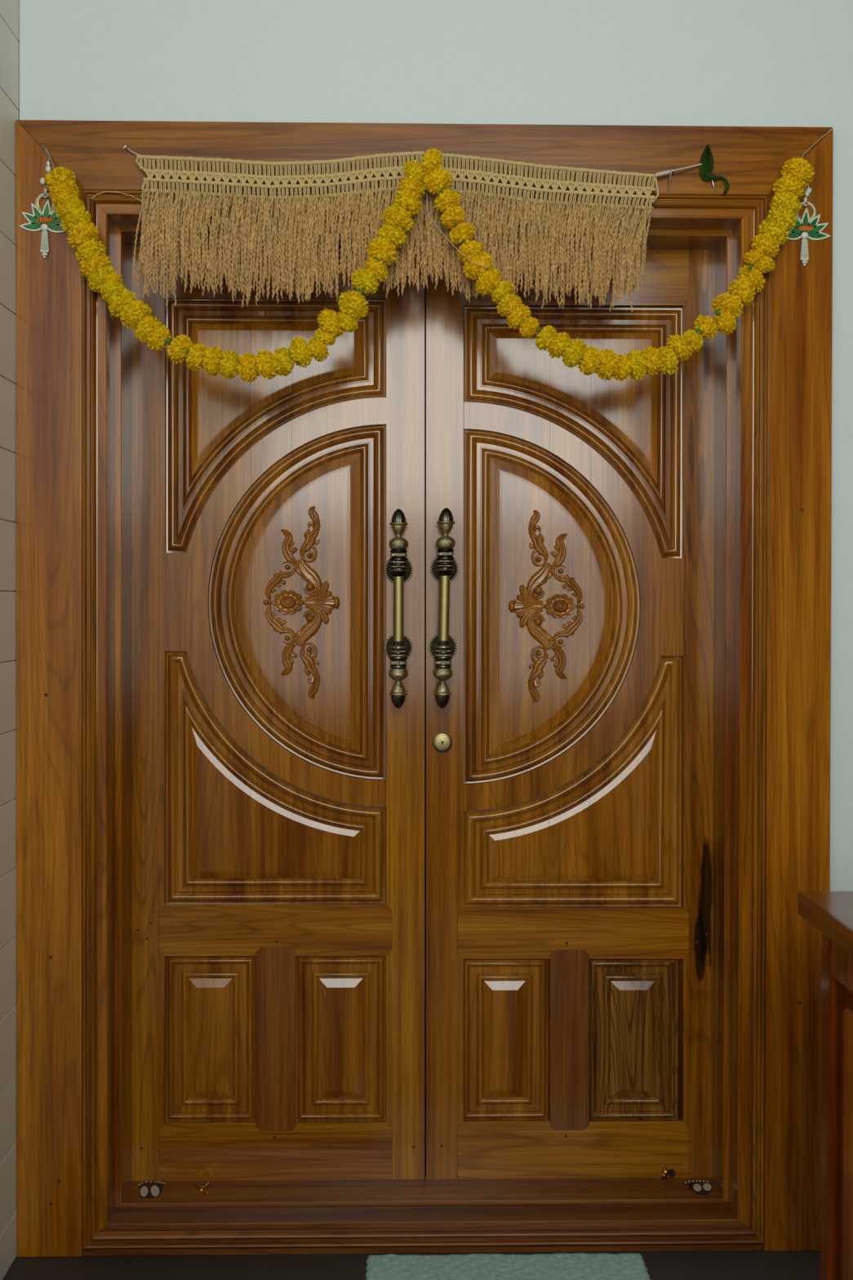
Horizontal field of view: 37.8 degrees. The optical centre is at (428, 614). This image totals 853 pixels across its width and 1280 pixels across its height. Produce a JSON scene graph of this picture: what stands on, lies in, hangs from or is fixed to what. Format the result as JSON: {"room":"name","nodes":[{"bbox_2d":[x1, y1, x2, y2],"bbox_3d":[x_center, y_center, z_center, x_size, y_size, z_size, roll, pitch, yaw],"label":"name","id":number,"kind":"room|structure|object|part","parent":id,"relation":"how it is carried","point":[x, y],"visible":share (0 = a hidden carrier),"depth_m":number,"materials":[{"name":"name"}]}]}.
{"room":"house entrance","nodes":[
{"label":"house entrance","id":0,"kind":"room"},
{"bbox_2d":[0,0,19,1279],"bbox_3d":[-0.952,-0.319,1.145,0.150,3.500,3.630,0,0,-1],"label":"wall","id":1,"kind":"structure","parent":0,"point":[9,9],"depth_m":2.68,"materials":[{"name":"white paint"}]},
{"bbox_2d":[2,1249,819,1279],"bbox_3d":[0.668,1.458,1.275,3.500,0.050,4.200,0,0,-1],"label":"floor","id":2,"kind":"structure","parent":0,"point":[704,1264],"depth_m":2.71,"materials":[{"name":"stone"}]},
{"bbox_2d":[365,1253,650,1279],"bbox_3d":[0.173,1.417,2.543,0.611,0.009,0.424,0,0,-1],"label":"door mat","id":3,"kind":"object","parent":2,"relation":"on","point":[556,1266],"visible":1,"depth_m":2.69,"materials":[{"name":"fabric"}]},
{"bbox_2d":[797,891,852,1279],"bbox_3d":[1.027,0.974,1.852,0.664,0.910,0.950,0,0,-1],"label":"base cabinet","id":4,"kind":"object","parent":2,"relation":"on","point":[831,913],"visible":1,"depth_m":2.23,"materials":[{"name":"red wood"}]},
{"bbox_2d":[797,891,852,956],"bbox_3d":[1.027,0.541,1.849,0.664,0.044,0.950,0,0,-1],"label":"countertop","id":5,"kind":"structure","parent":4,"relation":"on","point":[831,913],"depth_m":2.19,"materials":[{"name":"brown wood"}]},
{"bbox_3d":[0.744,0.993,2.267,0.045,0.864,0.050,0,0,-1],"label":"corner post","id":6,"kind":"part","parent":4,"relation":"part of","materials":[{"name":"red wood"}]},
{"bbox_3d":[0.746,0.608,1.844,0.028,0.088,0.790,0,0,-1],"label":"rail","id":7,"kind":"part","parent":4,"relation":"part of","materials":[{"name":"red wood"}]},
{"bbox_3d":[0.742,0.965,1.847,0.014,0.546,0.690,0,0,-1],"label":"panel","id":8,"kind":"part","parent":4,"relation":"part of","materials":[{"name":"red wood"}]},
{"bbox_2d":[19,0,852,891],"bbox_3d":[0.641,-0.330,2.900,3.100,3.500,0.220,0,0,-1],"label":"wall","id":9,"kind":"structure","parent":0,"point":[715,63],"depth_m":2.77,"materials":[{"name":"white paint"}]},
{"bbox_2d":[18,155,66,258],"bbox_3d":[-0.839,-0.891,2.723,0.115,0.225,0.012,0,0,-1],"label":"pendant","id":10,"kind":"object","parent":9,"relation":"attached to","point":[46,220],"visible":0.93,"depth_m":2.72,"materials":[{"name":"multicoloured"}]},
{"bbox_2d":[41,145,52,160],"bbox_3d":[-0.833,-1.009,2.722,0.014,0.039,0.029,0,1,-42],"label":"nail","id":11,"kind":"object","parent":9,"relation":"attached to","point":[42,146],"visible":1,"depth_m":2.72,"materials":[{"name":"silver metal"}]},
{"bbox_2d":[132,245,426,1181],"bbox_3d":[-0.351,0.231,2.920,0.712,2.230,0.145,0,0,-1],"label":"door","id":12,"kind":"structure","parent":9,"relation":"in","point":[279,522],"depth_m":2.94,"materials":[{"name":"brown wood"}]},
{"bbox_3d":[-0.515,1.003,2.945,0.213,0.394,0.012,0,0,-1],"label":"panel moulding","id":13,"kind":"part","parent":12,"relation":"part of","materials":[{"name":"brown wood"}]},
{"bbox_3d":[-0.361,1.273,2.965,0.550,0.144,0.041,0,0,-1],"label":"rail","id":14,"kind":"part","parent":12,"relation":"part of","materials":[{"name":"brown wood"}]},
{"bbox_3d":[-0.361,0.746,2.961,0.550,0.124,0.041,0,0,-1],"label":"rail","id":15,"kind":"part","parent":12,"relation":"part of","materials":[{"name":"brown wood"}]},
{"bbox_3d":[-0.359,-0.813,2.948,0.547,0.142,0.041,0,0,-1],"label":"rail","id":16,"kind":"part","parent":12,"relation":"part of","materials":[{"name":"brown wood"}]},
{"bbox_3d":[-0.360,0.386,2.943,0.521,0.599,0.014,0,0,-1],"label":"corner panel moulding","id":17,"kind":"part","parent":12,"relation":"part of","materials":[{"name":"brown wood"}]},
{"bbox_3d":[-0.359,-0.445,2.936,0.521,0.601,0.014,0,0,-1],"label":"corner panel moulding","id":18,"kind":"part","parent":12,"relation":"part of","materials":[{"name":"brown wood"}]},
{"bbox_2d":[280,595,295,608],"bbox_3d":[-0.330,-0.029,2.924,0.035,0.028,0.008,0,0,-1],"label":"flower","id":19,"kind":"object","parent":12,"relation":"on","point":[286,602],"depth_m":2.92,"materials":[{"name":"brown wood"}]},
{"bbox_3d":[-0.309,-0.029,2.940,0.420,0.841,0.014,0,0,-1],"label":"round panel moulding","id":20,"kind":"part","parent":12,"relation":"part of","materials":[{"name":"brown wood"}]},
{"bbox_3d":[-0.284,0.031,2.929,0.067,0.088,0.019,0,0,-1],"label":"scroll stem","id":21,"kind":"part","parent":12,"relation":"part of","materials":[{"name":"brown wood"}]},
{"bbox_3d":[-0.284,-0.087,2.928,0.067,0.088,0.019,0,0,-1],"label":"scroll stem","id":22,"kind":"part","parent":12,"relation":"part of","materials":[{"name":"brown wood"}]},
{"bbox_3d":[-0.207,1.005,2.951,0.214,0.395,0.012,0,0,-1],"label":"panel moulding","id":23,"kind":"part","parent":12,"relation":"part of","materials":[{"name":"brown wood"}]},
{"bbox_3d":[-0.069,0.139,2.884,0.045,0.030,0.045,0,0,-1],"label":"bulb","id":24,"kind":"part","parent":12,"relation":"part of","materials":[{"name":"gold metal"}]},
{"bbox_3d":[-0.069,-0.165,2.881,0.045,0.030,0.045,0,0,-1],"label":"bulb","id":25,"kind":"part","parent":12,"relation":"part of","materials":[{"name":"gold metal"}]},
{"bbox_2d":[90,146,702,312],"bbox_3d":[-0.065,-0.842,2.720,1.343,0.364,0.041,0,0,-1],"label":"valance","id":26,"kind":"object","parent":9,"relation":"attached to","point":[297,224],"visible":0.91,"depth_m":2.71,"materials":[{"name":"fabric"}]},
{"bbox_3d":[-0.069,-0.986,2.719,1.135,0.055,0.009,0,0,-1],"label":"cord","id":27,"kind":"part","parent":26,"relation":"part of","materials":[{"name":"fabric"}]},
{"bbox_3d":[-0.064,-0.913,2.720,1.115,0.050,0.009,0,0,-1],"label":"cord","id":28,"kind":"part","parent":26,"relation":"part of","materials":[{"name":"fabric"}]},
{"bbox_3d":[-0.061,-0.937,2.720,1.122,0.052,0.009,0,0,-1],"label":"cord","id":29,"kind":"part","parent":26,"relation":"part of","materials":[{"name":"fabric"}]},
{"bbox_3d":[-0.061,-0.956,2.720,1.122,0.054,0.009,0,0,-1],"label":"cord","id":30,"kind":"part","parent":26,"relation":"part of","materials":[{"name":"fabric"}]},
{"bbox_2d":[15,120,833,1257],"bbox_3d":[-0.008,0.168,2.874,1.803,2.502,0.260,0,0,-1],"label":"door frame","id":31,"kind":"structure","parent":9,"relation":"attached to","point":[77,1194],"depth_m":2.76,"materials":[{"name":"brown wood"}]},
{"bbox_2d":[137,1181,164,1198],"bbox_3d":[-0.649,1.338,2.895,0.063,0.001,0.082,0,0,-1],"label":"sticker","id":32,"kind":"object","parent":31,"relation":"on","point":[148,1189],"visible":1,"depth_m":2.90,"materials":[{"name":"black"}]},
{"bbox_2d":[192,1182,210,1195],"bbox_3d":[-0.529,1.335,2.898,0.042,0.008,0.064,0,0,-1],"label":"ornament","id":33,"kind":"object","parent":31,"relation":"attached to","point":[202,1188],"visible":1,"depth_m":2.89,"materials":[{"name":"gold metal"}]},
{"bbox_3d":[-0.534,1.335,2.882,0.011,0.006,0.029,0,1,33],"label":"arm","id":34,"kind":"part","parent":33,"relation":"part of","materials":[{"name":"gold metal"}]},
{"bbox_3d":[-0.538,1.335,2.912,0.012,0.006,0.042,0,1,-33],"label":"arm","id":35,"kind":"part","parent":33,"relation":"part of","materials":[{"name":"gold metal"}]},
{"bbox_3d":[-0.518,1.335,2.881,0.012,0.006,0.032,0,1,-33],"label":"arm","id":36,"kind":"part","parent":33,"relation":"part of","materials":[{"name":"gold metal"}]},
{"bbox_3d":[-0.520,1.335,2.912,0.012,0.006,0.038,0,1,20],"label":"arm","id":37,"kind":"part","parent":33,"relation":"part of","materials":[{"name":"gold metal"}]},
{"bbox_2d":[44,128,833,382],"bbox_3d":[0.031,-0.787,2.681,1.733,0.581,0.125,0,0,-1],"label":"marigold garland","id":38,"kind":"object","parent":31,"relation":"hanging from","point":[773,233],"visible":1,"depth_m":2.66,"materials":[{"name":"yellow plant"}]},
{"bbox_2d":[786,183,830,266],"bbox_3d":[0.835,-0.866,2.754,0.115,0.190,0.012,0,0,-1],"label":"pendant","id":39,"kind":"object","parent":38,"relation":"hanging from","point":[806,227],"visible":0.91,"depth_m":2.75,"materials":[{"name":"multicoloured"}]},
{"bbox_2d":[684,1180,712,1195],"bbox_3d":[0.636,1.340,2.909,0.061,0.001,0.075,0,0,-1],"label":"sticker","id":40,"kind":"object","parent":31,"relation":"on","point":[702,1188],"visible":1,"depth_m":2.91,"materials":[{"name":"black"}]},
{"bbox_2d":[426,248,715,1178],"bbox_3d":[0.342,0.232,2.932,0.699,2.240,0.126,0,0,-1],"label":"door","id":41,"kind":"structure","parent":9,"relation":"in","point":[570,513],"depth_m":2.95,"materials":[{"name":"brown wood"}]},
{"bbox_2d":[435,680,449,692],"bbox_3d":[0.033,0.166,2.886,0.033,0.027,0.033,0,0,-1],"label":"cup","id":42,"kind":"object","parent":41,"relation":"on","point":[442,686],"depth_m":2.88,"materials":[{"name":"gold metal"}]},
{"bbox_3d":[0.034,0.138,2.885,0.046,0.030,0.046,0,0,-1],"label":"bulb","id":43,"kind":"part","parent":41,"relation":"part of","materials":[{"name":"gold metal"}]},
{"bbox_3d":[0.040,-0.167,2.883,0.046,0.030,0.046,0,0,-1],"label":"bulb","id":44,"kind":"part","parent":41,"relation":"part of","materials":[{"name":"gold metal"}]},
{"bbox_2d":[439,524,453,535],"bbox_3d":[0.041,-0.195,2.883,0.033,0.027,0.033,0,0,-1],"label":"cup","id":45,"kind":"object","parent":41,"relation":"on","point":[445,528],"depth_m":2.87,"materials":[{"name":"gold metal"}]},
{"bbox_3d":[0.182,1.010,2.958,0.209,0.387,0.012,0,0,-1],"label":"panel moulding","id":46,"kind":"part","parent":41,"relation":"part of","materials":[{"name":"brown wood"}]},
{"bbox_3d":[0.266,0.040,2.939,0.067,0.088,0.019,0,0,-1],"label":"scroll stem","id":47,"kind":"part","parent":41,"relation":"part of","materials":[{"name":"brown wood"}]},
{"bbox_3d":[0.266,-0.079,2.938,0.067,0.088,0.019,0,0,-1],"label":"scroll stem","id":48,"kind":"part","parent":41,"relation":"part of","materials":[{"name":"brown wood"}]},
{"bbox_3d":[0.293,-0.018,2.952,0.420,0.841,0.014,0,0,-1],"label":"round panel moulding","id":49,"kind":"part","parent":41,"relation":"part of","materials":[{"name":"brown wood"}]},
{"bbox_2d":[552,600,567,612],"bbox_3d":[0.312,-0.020,2.936,0.035,0.028,0.008,0,0,-1],"label":"flower","id":50,"kind":"object","parent":41,"relation":"on","point":[558,606],"depth_m":2.94,"materials":[{"name":"brown wood"}]},
{"bbox_3d":[0.345,1.277,2.978,0.552,0.148,0.041,0,0,-1],"label":"rail","id":51,"kind":"part","parent":41,"relation":"part of","materials":[{"name":"brown wood"}]},
{"bbox_3d":[0.345,0.756,2.974,0.551,0.123,0.041,0,0,-1],"label":"rail","id":52,"kind":"part","parent":41,"relation":"part of","materials":[{"name":"brown wood"}]},
{"bbox_3d":[0.343,-0.808,2.961,0.549,0.159,0.041,0,0,-1],"label":"rail","id":53,"kind":"part","parent":41,"relation":"part of","materials":[{"name":"brown wood"}]},
{"bbox_3d":[0.343,0.397,2.956,0.522,0.597,0.014,0,0,-1],"label":"corner panel moulding","id":54,"kind":"part","parent":41,"relation":"part of","materials":[{"name":"brown wood"}]},
{"bbox_3d":[0.345,-0.431,2.949,0.522,0.596,0.014,0,0,-1],"label":"corner panel moulding","id":55,"kind":"part","parent":41,"relation":"part of","materials":[{"name":"brown wood"}]},
{"bbox_3d":[0.487,1.012,2.964,0.216,0.388,0.012,0,0,-1],"label":"panel moulding","id":56,"kind":"part","parent":41,"relation":"part of","materials":[{"name":"brown wood"}]},
{"bbox_3d":[0.579,1.329,2.959,0.018,0.018,0.006,0,0,-1],"label":"black plate","id":57,"kind":"part","parent":41,"relation":"part of","materials":[{"name":"black"}]},
{"bbox_2d":[667,169,675,191],"bbox_3d":[0.534,-0.957,2.743,0.014,0.047,0.029,0,1,21],"label":"nail","id":58,"kind":"object","parent":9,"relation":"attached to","point":[671,170],"visible":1,"depth_m":2.74,"materials":[{"name":"silver metal"}]},
{"bbox_2d":[711,179,715,192],"bbox_3d":[0.631,-0.953,2.751,0.013,0.041,0.013,0,0,-1],"label":"nail","id":59,"kind":"object","parent":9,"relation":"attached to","point":[713,183],"visible":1,"depth_m":2.75,"materials":[{"name":"silver metal"}]},
{"bbox_2d":[699,143,729,195],"bbox_3d":[0.632,-0.982,2.742,0.066,0.116,0.016,0,0,-1],"label":"leaf","id":60,"kind":"object","parent":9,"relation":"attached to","point":[707,158],"visible":1,"depth_m":2.74,"materials":[{"name":"green plant"}]},
{"bbox_3d":[0.612,-0.997,2.742,0.025,0.084,0.016,0,0,-1],"label":"blade","id":61,"kind":"part","parent":60,"relation":"part of","materials":[{"name":"green plant"}]},
{"bbox_3d":[0.623,-1.006,2.741,0.014,0.055,0.010,0,0,-1],"label":"blade","id":62,"kind":"part","parent":60,"relation":"part of","materials":[{"name":"green plant"}]}
]}

